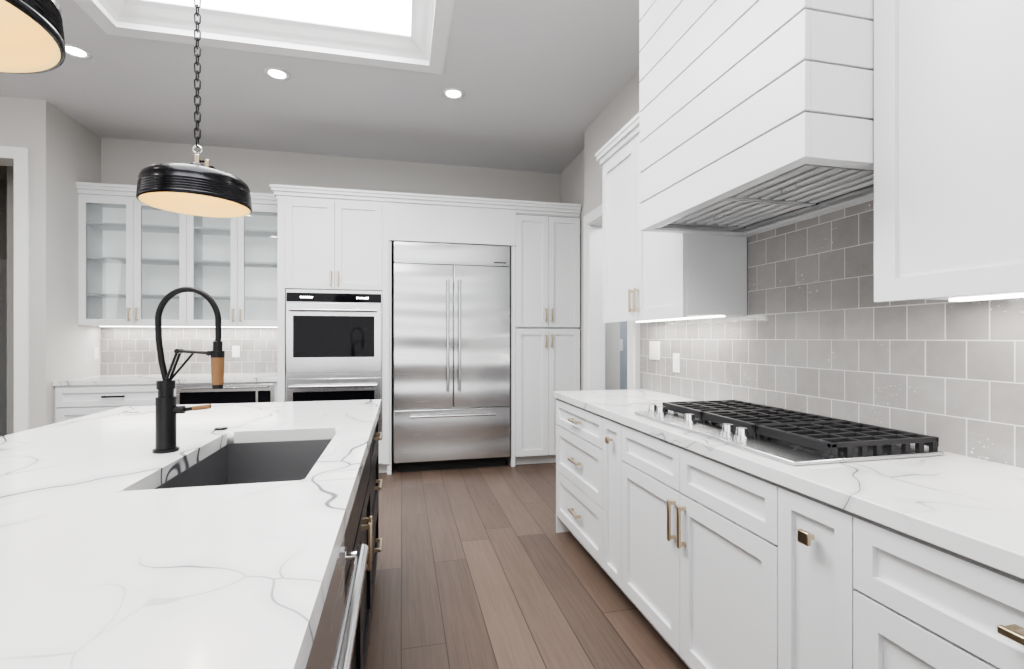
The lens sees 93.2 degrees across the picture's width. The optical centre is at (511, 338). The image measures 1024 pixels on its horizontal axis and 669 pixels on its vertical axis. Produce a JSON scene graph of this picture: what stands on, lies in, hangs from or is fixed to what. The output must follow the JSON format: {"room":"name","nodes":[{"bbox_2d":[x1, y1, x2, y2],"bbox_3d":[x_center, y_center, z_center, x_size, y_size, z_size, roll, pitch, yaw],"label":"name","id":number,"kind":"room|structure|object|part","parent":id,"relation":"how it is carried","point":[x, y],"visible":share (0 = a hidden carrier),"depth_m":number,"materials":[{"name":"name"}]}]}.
{"room":"kitchen","nodes":[
{"label":"kitchen","id":0,"kind":"room"},
{"bbox_2d":[0,181,4,258],"bbox_3d":[-6.306,-0.320,5.841,2.890,3.160,0.200,0,0,-13],"label":"wall","id":1,"kind":"structure","parent":0,"point":[2,183],"depth_m":5.79,"materials":[{"name":"grey paint"}]},
{"bbox_2d":[0,259,6,436],"bbox_3d":[-6.140,0.160,5.766,1.200,2.200,0.020,0,0,-13],"label":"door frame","id":2,"kind":"structure","parent":1,"relation":"attached to","point":[3,347],"depth_m":5.78,"materials":[{"name":"white wood"}]},
{"bbox_2d":[0,146,28,434],"bbox_3d":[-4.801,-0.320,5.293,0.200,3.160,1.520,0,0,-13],"label":"door frame","id":3,"kind":"structure","parent":0,"point":[7,220],"depth_m":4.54,"materials":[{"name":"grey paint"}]},
{"bbox_2d":[0,96,100,429],"bbox_3d":[-5.501,-0.320,3.779,3.560,3.160,0.720,0,0,-13],"label":"wall","id":4,"kind":"structure","parent":0,"point":[64,153],"depth_m":3.90,"materials":[{"name":"grey paint"}]},
{"bbox_2d":[94,347,98,359],"bbox_3d":[-3.825,0.138,4.454,0.006,0.115,0.070,0,0,-13],"label":"switch plate","id":5,"kind":"object","parent":4,"relation":"attached to","point":[96,352],"visible":1,"depth_m":4.45,"materials":[{"name":"white plastic"}]},
{"bbox_2d":[0,0,639,180],"bbox_3d":[-1.714,-2.055,0.993,10.100,0.350,11.700,0,0,-13],"label":"ceiling","id":6,"kind":"structure","parent":0,"point":[541,84],"depth_m":3.69,"materials":[{"name":"white paint"}]},
{"bbox_2d":[0,0,65,73],"bbox_3d":[-0.912,-1.186,0.723,0.362,1.388,0.362,0,0,-13],"label":"pendant light","id":7,"kind":"object","parent":6,"relation":"hanging from","point":[32,39],"visible":1,"depth_m":0.88,"materials":[{"name":"black"}]},
{"bbox_2d":[65,43,92,58],"bbox_3d":[-2.857,-1.875,3.163,0.176,0.009,0.176,0,0,-13],"label":"recessed light","id":8,"kind":"object","parent":6,"relation":"in","point":[73,50],"visible":0.83,"depth_m":3.17,"materials":[{"name":"white"}]},
{"bbox_2d":[136,0,252,217],"bbox_3d":[-1.171,-1.186,1.801,0.362,1.388,0.362,0,0,-13],"label":"pendant light","id":9,"kind":"object","parent":6,"relation":"hanging from","point":[196,188],"visible":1,"depth_m":1.77,"materials":[{"name":"black metal"}]},
{"bbox_2d":[74,0,454,74],"bbox_3d":[-1.118,-1.923,1.570,2.060,0.114,3.360,0,0,-13],"label":"skylight","id":10,"kind":"object","parent":6,"relation":"attached to","point":[410,35],"depth_m":3.00,"materials":[{"name":"white"}]},
{"bbox_2d":[263,67,290,80],"bbox_3d":[-1.668,-1.875,3.435,0.176,0.009,0.176,0,0,-13],"label":"recessed light","id":11,"kind":"object","parent":6,"relation":"in","point":[276,73],"visible":1,"depth_m":3.43,"materials":[{"name":"white"}]},
{"bbox_2d":[442,88,464,99],"bbox_3d":[-0.449,-1.875,3.713,0.176,0.009,0.176,0,0,-13],"label":"recessed light","id":12,"kind":"object","parent":6,"relation":"in","point":[453,93],"visible":1,"depth_m":3.71,"materials":[{"name":"white plastic"}]},
{"bbox_2d":[101,137,559,456],"bbox_3d":[-1.100,-0.320,5.257,7.000,3.160,0.200,0,0,-13],"label":"wall","id":13,"kind":"structure","parent":0,"point":[125,161],"depth_m":4.99,"materials":[{"name":"grey paint"}]},
{"bbox_2d":[78,190,203,326],"bbox_3d":[-3.371,-0.690,4.464,0.893,1.153,0.331,0,0,-13],"label":"upper cabinet","id":14,"kind":"object","parent":13,"relation":"attached to","point":[138,261],"depth_m":4.39,"materials":[{"name":"white"}]},
{"bbox_2d":[100,327,276,374],"bbox_3d":[-3.027,0.117,4.709,1.676,0.456,0.008,0,0,-13],"label":"backsplash","id":15,"kind":"structure","parent":13,"relation":"attached to","point":[128,350],"depth_m":4.67,"materials":[{"name":"grey tile"}]},
{"bbox_2d":[232,346,239,357],"bbox_3d":[-2.722,0.133,4.771,0.070,0.115,0.006,0,0,-13],"label":"electrical outlet","id":16,"kind":"object","parent":15,"relation":"attached to","point":[235,351],"visible":1,"depth_m":4.77,"materials":[{"name":"white plastic"}]},
{"bbox_2d":[196,202,276,327],"bbox_3d":[-2.610,-0.690,4.638,0.893,1.153,0.331,0,0,-13],"label":"upper cabinet","id":17,"kind":"object","parent":13,"relation":"attached to","point":[236,258],"depth_m":4.68,"materials":[{"name":"white"}]},
{"bbox_2d":[278,192,389,299],"bbox_3d":[-1.670,-0.852,4.679,0.910,0.823,0.671,0,0,-13],"label":"upper cabinet","id":18,"kind":"object","parent":13,"relation":"attached to","point":[335,239],"depth_m":4.35,"materials":[{"name":"white wood"}]},
{"bbox_2d":[390,200,509,255],"bbox_3d":[-0.622,-1.084,4.920,1.200,0.358,0.669,0,0,-13],"label":"upper cabinet","id":19,"kind":"object","parent":13,"relation":"attached to","point":[425,221],"depth_m":4.58,"materials":[{"name":"white wood"}]},
{"bbox_2d":[365,457,688,668],"bbox_3d":[-1.714,1.310,0.993,10.100,0.100,11.700,0,0,-13],"label":"floor","id":20,"kind":"structure","parent":0,"point":[483,568],"depth_m":2.45,"materials":[{"name":"brown wood"}]},
{"bbox_2d":[52,373,276,422],"bbox_3d":[-2.951,0.802,4.380,1.676,0.915,0.682,0,0,-13],"label":"base cabinet","id":21,"kind":"object","parent":20,"relation":"on","point":[79,397],"depth_m":4.06,"materials":[{"name":"white wood"}]},
{"bbox_2d":[304,403,381,668],"bbox_3d":[-0.938,0.825,0.888,1.292,0.872,3.490,0,0,-13],"label":"kitchen island","id":22,"kind":"object","parent":20,"relation":"on","point":[340,641],"depth_m":1.06,"materials":[{"name":"wood"}]},
{"bbox_2d":[0,399,379,668],"bbox_3d":[-0.959,0.362,0.873,1.260,0.052,3.530,0,0,-13],"label":"island countertop","id":23,"kind":"structure","parent":22,"relation":"on","point":[102,566],"depth_m":0.83,"materials":[{"name":"white stone"}]},
{"bbox_2d":[152,287,224,453],"bbox_3d":[-0.994,0.093,1.491,0.195,0.503,0.068,0,0,-13],"label":"faucet","id":24,"kind":"object","parent":23,"relation":"on","point":[167,409],"visible":0.98,"depth_m":1.47,"materials":[{"name":"black metal"}]},
{"bbox_3d":[-1.101,0.340,1.831,0.044,0.008,0.044,0,0,-13],"label":"air switch button","id":25,"kind":"part","parent":23,"relation":"part of","materials":[{"name":"black metal"}]},
{"bbox_2d":[156,435,327,486],"bbox_3d":[-0.774,0.499,1.480,0.410,0.246,0.730,0,0,-13],"label":"sink","id":26,"kind":"object","parent":23,"relation":"in","point":[241,458],"depth_m":1.81,"materials":[{"name":"grey metal"}]},
{"bbox_2d":[379,424,389,473],"bbox_3d":[-1.670,1.095,4.679,0.910,0.330,0.671,0,0,-13],"label":"base cabinet","id":27,"kind":"object","parent":20,"relation":"on","point":[384,444],"depth_m":4.45,"materials":[{"name":"white wood"}]},
{"bbox_2d":[286,289,381,438],"bbox_3d":[-1.656,0.245,4.618,0.820,1.360,0.698,0,0,-13],"label":"double oven","id":28,"kind":"object","parent":27,"relation":"in","point":[333,345],"visible":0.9,"depth_m":4.34,"materials":[{"name":"silver metal"}]},
{"bbox_2d":[394,241,509,471],"bbox_3d":[-0.617,0.182,4.856,1.098,2.155,0.697,0,0,-13],"label":"fridge","id":29,"kind":"object","parent":20,"relation":"on","point":[451,356],"visible":1,"depth_m":4.58,"materials":[{"name":"silver metal"}]},
{"bbox_2d":[505,208,579,466],"bbox_3d":[0.267,-0.002,5.122,0.705,2.523,0.671,0,0,-13],"label":"tall cabinet","id":30,"kind":"object","parent":20,"relation":"on","point":[544,266],"depth_m":4.79,"materials":[{"name":"white wood"}]},
{"bbox_2d":[554,397,597,562],"bbox_3d":[0.685,0.823,2.826,0.641,0.876,0.798,0,0,-13],"label":"base cabinet","id":31,"kind":"object","parent":20,"relation":"on","point":[576,429],"depth_m":2.76,"materials":[{"name":"white wood"}]},
{"bbox_2d":[598,417,613,581],"bbox_3d":[0.794,0.823,2.352,0.641,0.876,0.270,0,0,-13],"label":"base cabinet","id":32,"kind":"object","parent":20,"relation":"on","point":[605,428],"depth_m":2.37,"materials":[{"name":"white wood"}]},
{"bbox_2d":[614,421,753,668],"bbox_3d":[0.915,0.823,1.820,0.641,0.876,1.033,0,0,-13],"label":"base cabinet","id":33,"kind":"object","parent":20,"relation":"on","point":[705,552],"depth_m":1.70,"materials":[{"name":"white wood"}]},
{"bbox_2d":[554,389,1023,580],"bbox_3d":[0.957,0.364,1.606,0.654,0.040,3.304,0,0,-13],"label":"countertop","id":34,"kind":"structure","parent":33,"relation":"on","point":[970,508],"depth_m":1.14,"materials":[{"name":"white stone"}]},
{"bbox_2d":[634,400,944,465],"bbox_3d":[0.912,0.319,1.809,0.525,0.052,0.920,0,0,-13],"label":"cooktop","id":35,"kind":"object","parent":34,"relation":"in","point":[793,438],"visible":1,"depth_m":1.57,"materials":[{"name":"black metal"}]},
{"bbox_2d":[754,477,821,668],"bbox_3d":[1.038,0.823,1.283,0.641,0.876,0.280,0,0,-13],"label":"base cabinet","id":36,"kind":"object","parent":20,"relation":"on","point":[787,525],"depth_m":1.26,"materials":[{"name":"white wood"}]},
{"bbox_2d":[822,505,1023,668],"bbox_3d":[1.143,0.823,0.824,0.641,0.876,0.756,0,0,-13],"label":"base cabinet","id":37,"kind":"object","parent":20,"relation":"on","point":[890,600],"depth_m":0.96,"materials":[{"name":"white wood"}]},
{"bbox_2d":[620,321,626,389],"bbox_3d":[1.527,-0.320,5.145,1.330,3.160,0.150,0,0,-13],"label":"wall","id":38,"kind":"structure","parent":0,"point":[623,359],"depth_m":4.97,"materials":[{"name":"grey paint"}]},
{"bbox_2d":[620,339,622,350],"bbox_3d":[1.101,0.070,4.966,0.080,0.120,0.008,0,0,-13],"label":"switch plate","id":39,"kind":"object","parent":38,"relation":"attached to","point":[621,344],"visible":0.48,"depth_m":4.97,"materials":[{"name":"white plastic"}]},
{"bbox_2d":[560,70,747,390],"bbox_3d":[1.664,-0.320,0.775,0.350,3.160,9.770,0,0,-13],"label":"wall","id":40,"kind":"structure","parent":0,"point":[581,178],"depth_m":4.30,"materials":[{"name":"grey paint"}]},
{"bbox_2d":[583,204,634,390],"bbox_3d":[0.834,0.080,3.925,0.165,2.360,0.960,0,0,-13],"label":"door frame","id":41,"kind":"structure","parent":40,"relation":"attached to","point":[593,351],"depth_m":4.29,"materials":[{"name":"white wood"}]},
{"bbox_2d":[597,124,746,322],"bbox_3d":[0.843,-0.623,2.717,0.364,1.027,0.918,0,0,-13],"label":"upper cabinet","id":42,"kind":"object","parent":40,"relation":"attached to","point":[648,276],"depth_m":2.54,"materials":[{"name":"white wood"}]},
{"bbox_2d":[639,0,873,236],"bbox_3d":[0.951,-1.181,1.797,0.564,1.395,0.920,0,0,-13],"label":"range hood","id":43,"kind":"object","parent":40,"relation":"attached to","point":[756,117],"visible":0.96,"depth_m":1.58,"materials":[{"name":"white wood"}]},
{"bbox_2d":[640,200,1023,467],"bbox_3d":[1.266,-0.098,1.710,0.008,0.884,3.370,0,0,-13],"label":"backsplash","id":44,"kind":"structure","parent":40,"relation":"attached to","point":[817,330],"depth_m":1.78,"materials":[{"name":"grey tile"}]},
{"bbox_2d":[649,341,659,359],"bbox_3d":[0.928,0.080,3.151,0.008,0.120,0.130,0,0,-13],"label":"switch plate","id":45,"kind":"object","parent":44,"relation":"attached to","point":[654,350],"depth_m":3.14,"materials":[{"name":"white plastic"}]},
{"bbox_2d":[673,353,679,372],"bbox_3d":[0.985,0.148,2.902,0.008,0.115,0.070,0,0,-13],"label":"switch plate","id":46,"kind":"object","parent":44,"relation":"attached to","point":[676,356],"depth_m":2.89,"materials":[{"name":"white plastic"}]},
{"bbox_2d":[874,0,1023,301],"bbox_3d":[1.220,-0.623,1.119,0.342,1.027,0.519,0,0,-13],"label":"upper cabinet","id":47,"kind":"object","parent":40,"relation":"attached to","point":[949,150],"depth_m":1.16,"materials":[{"name":"white wood"}]}
]}

